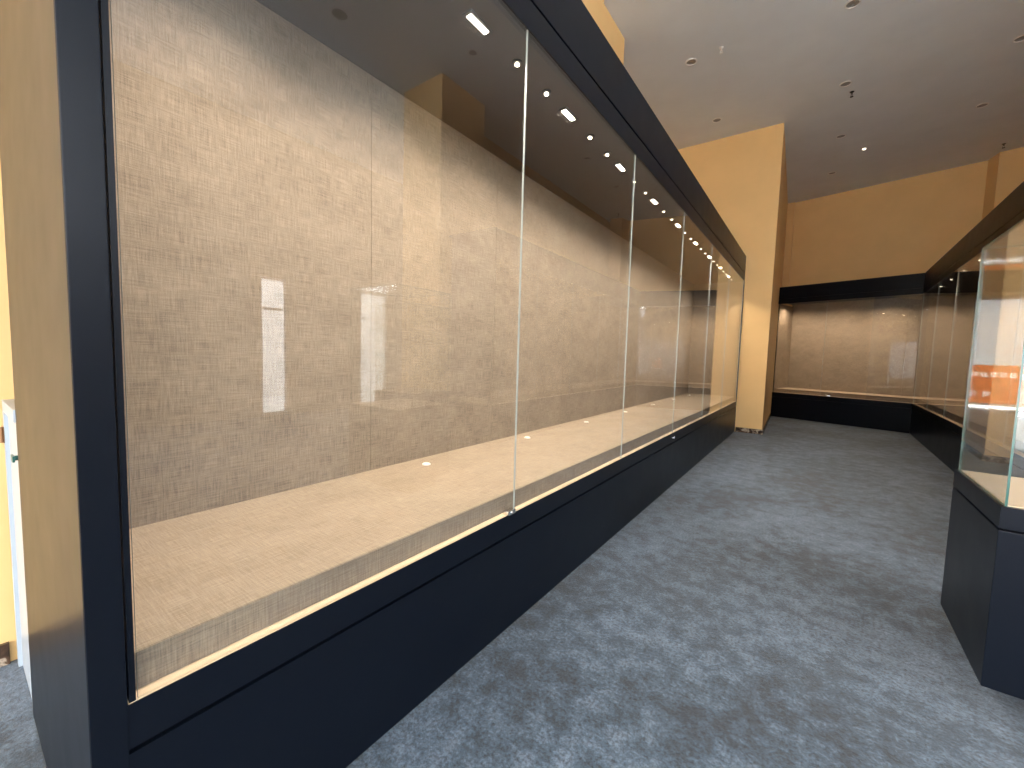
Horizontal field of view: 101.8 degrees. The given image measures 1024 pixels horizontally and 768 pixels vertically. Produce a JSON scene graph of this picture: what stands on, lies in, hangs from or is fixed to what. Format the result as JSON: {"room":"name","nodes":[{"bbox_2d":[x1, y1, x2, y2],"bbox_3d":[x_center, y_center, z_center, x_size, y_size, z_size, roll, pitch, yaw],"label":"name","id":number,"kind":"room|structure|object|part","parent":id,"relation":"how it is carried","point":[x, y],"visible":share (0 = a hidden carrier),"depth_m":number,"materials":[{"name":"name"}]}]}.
{"room":"museum gallery","nodes":[
{"label":"museum gallery","id":0,"kind":"room"},
{"bbox_2d":[0,162,17,660],"bbox_3d":[-1.015,-1.845,3.610,0.200,6.100,14.800,5,5,36],"label":"wall","id":1,"kind":"structure","parent":0,"point":[7,611],"depth_m":1.89,"materials":[{"name":"beige paint"}]},
{"bbox_2d":[0,641,9,666],"bbox_3d":[-3.846,1.357,-0.142,0.020,0.100,5.140,5,5,36],"label":"baseboard","id":2,"kind":"structure","parent":1,"relation":"attached to","point":[4,647],"depth_m":1.92,"materials":[{"name":"stone"}]},
{"bbox_2d":[0,399,31,697],"bbox_3d":[-2.083,0.697,1.767,0.455,1.231,0.058,5,5,36],"label":"door","id":3,"kind":"structure","parent":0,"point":[8,436],"depth_m":1.83,"materials":[{"name":"grey paint"}]},
{"bbox_3d":[-2.089,0.697,1.759,0.455,1.231,0.012,5,5,36],"label":"frame","id":4,"kind":"part","parent":3,"relation":"part of","materials":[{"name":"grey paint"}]},
{"bbox_3d":[-1.939,0.289,1.624,0.062,0.024,0.018,5,5,36],"label":"handle","id":5,"kind":"part","parent":3,"relation":"part of","materials":[{"name":"teal metal"}]},
{"bbox_2d":[0,416,1023,767],"bbox_3d":[4.073,1.416,3.486,11.700,0.100,20.700,5,5,36],"label":"floor","id":6,"kind":"structure","parent":0,"point":[777,605],"depth_m":2.15,"materials":[{"name":"carpet"}]},
{"bbox_2d":[0,0,745,767],"bbox_3d":[1.440,-0.639,5.081,1.199,3.611,9.630,5,5,36],"label":"display case","id":7,"kind":"object","parent":6,"relation":"on","point":[344,334],"visible":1,"depth_m":2.00,"materials":[{"name":"black paint"}]},
{"bbox_3d":[-1.382,-0.435,1.208,1.176,3.608,0.037,5,5,36],"label":"panel","id":8,"kind":"part","parent":7,"relation":"part of","materials":[{"name":"black paint"}]},
{"bbox_3d":[-0.917,-0.400,0.890,0.052,3.610,0.064,5,5,36],"label":"post","id":9,"kind":"part","parent":7,"relation":"part of","materials":[{"name":"black metal"}]},
{"bbox_3d":[-1.266,-0.563,2.011,0.018,2.475,1.346,5,5,36],"label":"panel","id":10,"kind":"part","parent":7,"relation":"part of","materials":[{"name":"beige fabric"}]},
{"bbox_3d":[-0.415,-0.508,1.546,0.008,2.476,1.555,5,5,36],"label":"glass pane","id":11,"kind":"part","parent":7,"relation":"part of","materials":[{"name":"grey"}]},
{"bbox_3d":[1.865,0.560,4.846,0.039,0.002,9.513,5,5,36],"label":"sill","id":12,"kind":"part","parent":7,"relation":"part of","materials":[{"name":"beige fabric"}]},
{"bbox_3d":[1.493,0.587,5.109,0.950,0.112,9.627,5,5,36],"label":"rail","id":13,"kind":"part","parent":7,"relation":"part of","materials":[{"name":"black paint"}]},
{"bbox_3d":[-0.512,-0.617,3.049,0.018,2.475,1.218,5,5,36],"label":"panel","id":14,"kind":"part","parent":7,"relation":"part of","materials":[{"name":"beige fabric"}]},
{"bbox_2d":[461,9,493,36],"bbox_3d":[-0.168,-1.776,2.052,0.064,0.005,0.170,5,5,36],"label":"recessed light","id":15,"kind":"object","parent":7,"relation":"attached to","point":[473,18],"depth_m":2.04,"materials":[{"name":"white plastic"}]},
{"bbox_2d":[512,59,522,66],"bbox_3d":[0.029,-1.788,2.323,0.059,0.009,0.059,4,5,27],"label":"recessed light","id":16,"kind":"object","parent":7,"relation":"attached to","point":[515,62],"depth_m":2.31,"materials":[{"name":"white plastic"}]},
{"bbox_3d":[0.204,-0.669,4.035,0.018,2.475,1.218,5,5,36],"label":"panel","id":17,"kind":"part","parent":7,"relation":"part of","materials":[{"name":"beige fabric"}]},
{"bbox_2d":[542,89,550,95],"bbox_3d":[0.214,-1.802,2.577,0.059,0.009,0.059,4,5,27],"label":"recessed light","id":18,"kind":"object","parent":7,"relation":"attached to","point":[545,92],"depth_m":2.57,"materials":[{"name":"white plastic"}]},
{"bbox_2d":[558,107,577,121],"bbox_3d":[0.381,-1.816,2.808,0.064,0.005,0.170,5,5,36],"label":"recessed light","id":19,"kind":"object","parent":7,"relation":"attached to","point":[568,114],"depth_m":2.80,"materials":[{"name":"white plastic"}]},
{"bbox_3d":[0.500,-0.574,2.806,0.008,2.476,1.552,5,5,36],"label":"glass pane","id":20,"kind":"part","parent":7,"relation":"part of","materials":[{"name":"grey"}]},
{"bbox_3d":[0.920,-0.720,5.021,0.018,2.475,1.218,5,5,36],"label":"panel","id":21,"kind":"part","parent":7,"relation":"part of","materials":[{"name":"beige fabric"}]},
{"bbox_2d":[586,134,593,138],"bbox_3d":[0.578,-1.828,3.079,0.059,0.009,0.059,6,6,45],"label":"recessed light","id":22,"kind":"object","parent":7,"relation":"attached to","point":[588,136],"depth_m":3.07,"materials":[{"name":"white plastic"}]},
{"bbox_3d":[1.929,-1.981,4.658,0.050,0.140,9.627,5,5,36],"label":"fascia rail","id":23,"kind":"part","parent":7,"relation":"part of","materials":[{"name":"black metal"}]},
{"bbox_2d":[613,162,627,171],"bbox_3d":[0.930,-1.855,3.563,0.064,0.005,0.170,5,5,36],"label":"recessed light","id":24,"kind":"object","parent":7,"relation":"attached to","point":[618,166],"depth_m":3.55,"materials":[{"name":"white plastic"}]},
{"bbox_3d":[1.637,-0.772,6.008,0.018,2.475,1.218,5,5,36],"label":"panel","id":25,"kind":"part","parent":7,"relation":"part of","materials":[{"name":"beige fabric"}]},
{"bbox_3d":[2.353,-0.823,6.994,0.018,2.475,1.218,5,5,36],"label":"panel","id":26,"kind":"part","parent":7,"relation":"part of","materials":[{"name":"beige fabric"}]},
{"bbox_3d":[1.421,-0.640,4.074,0.008,2.476,1.575,5,5,36],"label":"glass pane","id":27,"kind":"part","parent":7,"relation":"part of","materials":[{"name":"grey"}]},
{"bbox_2d":[649,198,659,204],"bbox_3d":[1.479,-1.895,4.319,0.064,0.005,0.170,5,5,36],"label":"recessed light","id":28,"kind":"object","parent":7,"relation":"attached to","point":[653,201],"depth_m":4.31,"materials":[{"name":"white plastic"}]},
{"bbox_3d":[3.069,-0.875,7.980,0.018,2.475,1.218,5,5,36],"label":"panel","id":29,"kind":"part","parent":7,"relation":"part of","materials":[{"name":"beige fabric"}]},
{"bbox_3d":[3.681,-0.919,8.823,0.018,2.475,0.863,5,5,36],"label":"panel","id":30,"kind":"part","parent":7,"relation":"part of","materials":[{"name":"beige fabric"}]},
{"bbox_3d":[2.342,-0.706,5.341,0.008,2.476,1.550,5,5,36],"label":"glass pane","id":31,"kind":"part","parent":7,"relation":"part of","materials":[{"name":"grey"}]},
{"bbox_3d":[4.316,-0.907,8.914,0.903,2.475,0.026,5,5,36],"label":"panel","id":32,"kind":"part","parent":7,"relation":"part of","materials":[{"name":"clear glass"}]},
{"bbox_3d":[3.253,-0.772,6.596,0.008,2.476,1.545,5,5,36],"label":"glass pane","id":33,"kind":"part","parent":7,"relation":"part of","materials":[{"name":"grey"}]},
{"bbox_3d":[4.202,-0.840,7.902,0.008,2.476,1.675,5,5,36],"label":"glass pane","id":34,"kind":"part","parent":7,"relation":"part of","materials":[{"name":"grey"}]},
{"bbox_3d":[4.702,-0.878,8.618,0.052,2.477,0.062,5,5,36],"label":"post","id":35,"kind":"part","parent":7,"relation":"part of","materials":[{"name":"black paint"}]},
{"bbox_2d":[771,181,1023,477],"bbox_3d":[6.484,-0.584,7.281,3.664,3.466,9.078,5,5,36],"label":"display case","id":36,"kind":"object","parent":6,"relation":"on","point":[890,353],"visible":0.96,"depth_m":9.14,"materials":[{"name":"black paint"}]},
{"bbox_3d":[7.498,-0.973,11.509,0.860,2.362,0.026,-1,5,-36],"label":"panel","id":37,"kind":"part","parent":36,"relation":"part of","materials":[{"name":"beige fabric"}]},
{"bbox_3d":[8.201,-0.967,11.286,0.018,2.422,1.218,-1,5,-36],"label":"panel","id":38,"kind":"part","parent":36,"relation":"part of","materials":[{"name":"beige fabric"}]},
{"bbox_3d":[8.916,-0.876,10.301,0.018,2.422,1.218,-1,5,-36],"label":"panel","id":39,"kind":"part","parent":36,"relation":"part of","materials":[{"name":"beige fabric"}]},
{"bbox_3d":[6.398,0.536,7.356,3.582,0.105,9.000,5,5,36],"label":"rail","id":40,"kind":"part","parent":36,"relation":"part of","materials":[{"name":"black paint"}]},
{"bbox_3d":[6.903,-1.889,6.789,2.350,0.110,8.560,3,4,19],"label":"fascia rail","id":41,"kind":"part","parent":36,"relation":"part of","materials":[{"name":"black paint"}]},
{"bbox_3d":[6.846,0.523,6.965,2.368,0.002,8.578,3,4,19],"label":"sill","id":42,"kind":"part","parent":36,"relation":"part of","materials":[{"name":"beige fabric"}]},
{"bbox_3d":[8.293,-0.724,8.356,0.008,2.363,1.566,5,5,37],"label":"glass pane","id":43,"kind":"part","parent":36,"relation":"part of","materials":[{"name":"grey"}]},
{"bbox_3d":[9.572,-0.792,9.397,0.018,2.422,1.018,-1,5,-36],"label":"panel","id":44,"kind":"part","parent":36,"relation":"part of","materials":[{"name":"clear glass"}]},
{"bbox_3d":[7.383,-0.662,7.159,0.008,2.363,1.436,5,5,37],"label":"glass pane","id":45,"kind":"part","parent":36,"relation":"part of","materials":[{"name":"grey"}]},
{"bbox_3d":[6.512,-0.604,6.014,0.008,2.363,1.436,5,5,37],"label":"glass pane","id":46,"kind":"part","parent":36,"relation":"part of","materials":[{"name":"grey"}]},
{"bbox_3d":[9.599,-0.734,8.617,0.018,2.422,0.898,5,5,37],"label":"panel","id":47,"kind":"part","parent":36,"relation":"part of","materials":[{"name":"clear glass"}]},
{"bbox_3d":[8.957,-0.691,7.774,0.018,2.422,1.218,5,5,37],"label":"panel","id":48,"kind":"part","parent":36,"relation":"part of","materials":[{"name":"clear glass"}]},
{"bbox_3d":[5.641,-0.545,4.869,0.008,2.363,1.436,5,5,37],"label":"glass pane","id":49,"kind":"part","parent":36,"relation":"part of","materials":[{"name":"grey"}]},
{"bbox_3d":[8.220,-0.641,6.804,0.018,2.422,1.218,5,5,37],"label":"panel","id":50,"kind":"part","parent":36,"relation":"part of","materials":[{"name":"clear glass"}]},
{"bbox_3d":[4.812,-0.489,3.779,0.008,2.363,1.296,5,5,37],"label":"glass pane","id":51,"kind":"part","parent":36,"relation":"part of","materials":[{"name":"grey"}]},
{"bbox_3d":[7.482,-0.592,5.834,0.018,2.422,1.218,5,5,37],"label":"panel","id":52,"kind":"part","parent":36,"relation":"part of","materials":[{"name":"beige glass"}]},
{"bbox_2d":[940,219,1023,699],"bbox_3d":[2.541,0.379,1.780,0.750,2.128,0.750,5,5,36],"label":"display case","id":53,"kind":"object","parent":6,"relation":"on","point":[982,596],"visible":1,"depth_m":1.82,"materials":[{"name":"black paint"}]},
{"bbox_3d":[2.768,-0.095,2.035,0.710,1.190,0.008,5,5,36],"label":"glass pane","id":54,"kind":"part","parent":53,"relation":"part of","materials":[{"name":"teal"}]},
{"bbox_3d":[2.266,-0.104,1.960,0.008,1.190,0.726,5,5,36],"label":"glass pane","id":55,"kind":"part","parent":53,"relation":"part of","materials":[{"name":"teal"}]},
{"bbox_3d":[2.570,-0.677,1.704,0.726,0.008,0.726,5,5,36],"label":"glass","id":56,"kind":"part","parent":53,"relation":"part of","materials":[{"name":"teal"}]},
{"bbox_2d":[582,0,624,64],"bbox_3d":[-0.422,-3.668,3.671,0.450,2.440,6.350,5,5,36],"label":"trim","id":57,"kind":"structure","parent":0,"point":[597,9],"depth_m":5.56,"materials":[{"name":"beige paint"}]},
{"bbox_2d":[678,123,787,429],"bbox_3d":[5.856,-2.205,11.218,2.380,6.100,5.600,5,5,36],"label":"pillar","id":58,"kind":"structure","parent":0,"point":[743,175],"depth_m":8.51,"materials":[{"name":"beige paint"}]},
{"bbox_2d":[735,427,761,434],"bbox_3d":[4.893,0.967,8.607,0.485,0.100,0.020,5,5,36],"label":"baseboard","id":59,"kind":"structure","parent":58,"relation":"attached to","point":[737,429],"depth_m":8.60,"materials":[{"name":"stone"}]},
{"bbox_2d":[762,413,770,434],"bbox_3d":[6.055,0.907,9.875,0.021,0.100,3.442,4,5,34],"label":"baseboard","id":60,"kind":"structure","parent":58,"relation":"attached to","point":[768,419],"depth_m":9.48,"materials":[{"name":"stone"}]},
{"bbox_2d":[604,0,1023,203],"bbox_3d":[4.247,-4.790,3.036,11.700,0.150,20.700,5,5,36],"label":"ceiling","id":61,"kind":"structure","parent":0,"point":[918,71],"depth_m":6.73,"materials":[{"name":"grey paint"}]},
{"bbox_2d":[685,58,696,65],"bbox_3d":[2.783,-4.998,6.464,0.170,0.011,0.170,5,5,36],"label":"recessed light","id":62,"kind":"object","parent":61,"relation":"in","point":[691,61],"visible":1,"depth_m":6.46,"materials":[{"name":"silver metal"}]},
{"bbox_2d":[712,118,721,122],"bbox_3d":[3.946,-5.078,8.014,0.170,0.011,0.170,5,5,36],"label":"recessed light","id":63,"kind":"object","parent":61,"relation":"in","point":[715,120],"visible":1,"depth_m":8.02,"materials":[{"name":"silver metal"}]},
{"bbox_2d":[836,134,845,138],"bbox_3d":[6.689,-5.034,8.462,0.170,0.011,0.170,5,5,36],"label":"recessed light","id":64,"kind":"object","parent":61,"relation":"in","point":[840,135],"visible":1,"depth_m":8.47,"materials":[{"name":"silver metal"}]},
{"bbox_2d":[839,80,851,87],"bbox_3d":[5.510,-4.952,6.873,0.170,0.011,0.170,5,5,36],"label":"recessed light","id":65,"kind":"object","parent":61,"relation":"in","point":[849,82],"visible":1,"depth_m":6.86,"materials":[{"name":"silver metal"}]},
{"bbox_2d":[844,0,860,8],"bbox_3d":[4.366,-4.872,5.333,0.170,0.011,0.170,5,5,36],"label":"recessed light","id":66,"kind":"object","parent":61,"relation":"in","point":[850,4],"visible":1,"depth_m":5.34,"materials":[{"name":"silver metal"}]},
{"bbox_2d":[975,102,989,107],"bbox_3d":[8.286,-4.907,7.333,0.170,0.011,0.170,5,5,36],"label":"recessed light","id":67,"kind":"object","parent":61,"relation":"in","point":[981,105],"visible":1,"depth_m":7.33,"materials":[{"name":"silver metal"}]},
{"bbox_2d":[1012,34,1023,42],"bbox_3d":[7.124,-4.830,5.818,0.170,0.011,0.170,5,5,36],"label":"recessed light","id":68,"kind":"object","parent":61,"relation":"in","point":[1020,38],"visible":1,"depth_m":5.84,"materials":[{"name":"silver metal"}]},
{"bbox_2d":[788,160,987,306],"bbox_3d":[9.551,-2.070,10.796,0.200,6.100,4.495,-2,5,-41],"label":"wall","id":69,"kind":"structure","parent":0,"point":[905,226],"depth_m":10.59,"materials":[{"name":"beige paint"}]},
{"bbox_2d":[782,202,795,305],"bbox_3d":[8.052,-2.224,12.335,0.049,6.100,0.188,-2,5,-41],"label":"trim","id":70,"kind":"structure","parent":69,"relation":"attached to","point":[791,206],"depth_m":12.18,"materials":[{"name":"beige paint"}]},
{"bbox_2d":[982,147,1023,218],"bbox_3d":[10.585,-1.923,9.170,0.364,6.100,0.570,-2,5,-41],"label":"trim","id":71,"kind":"structure","parent":69,"relation":"attached to","point":[1005,170],"depth_m":8.90,"materials":[{"name":"beige paint"}]}
]}

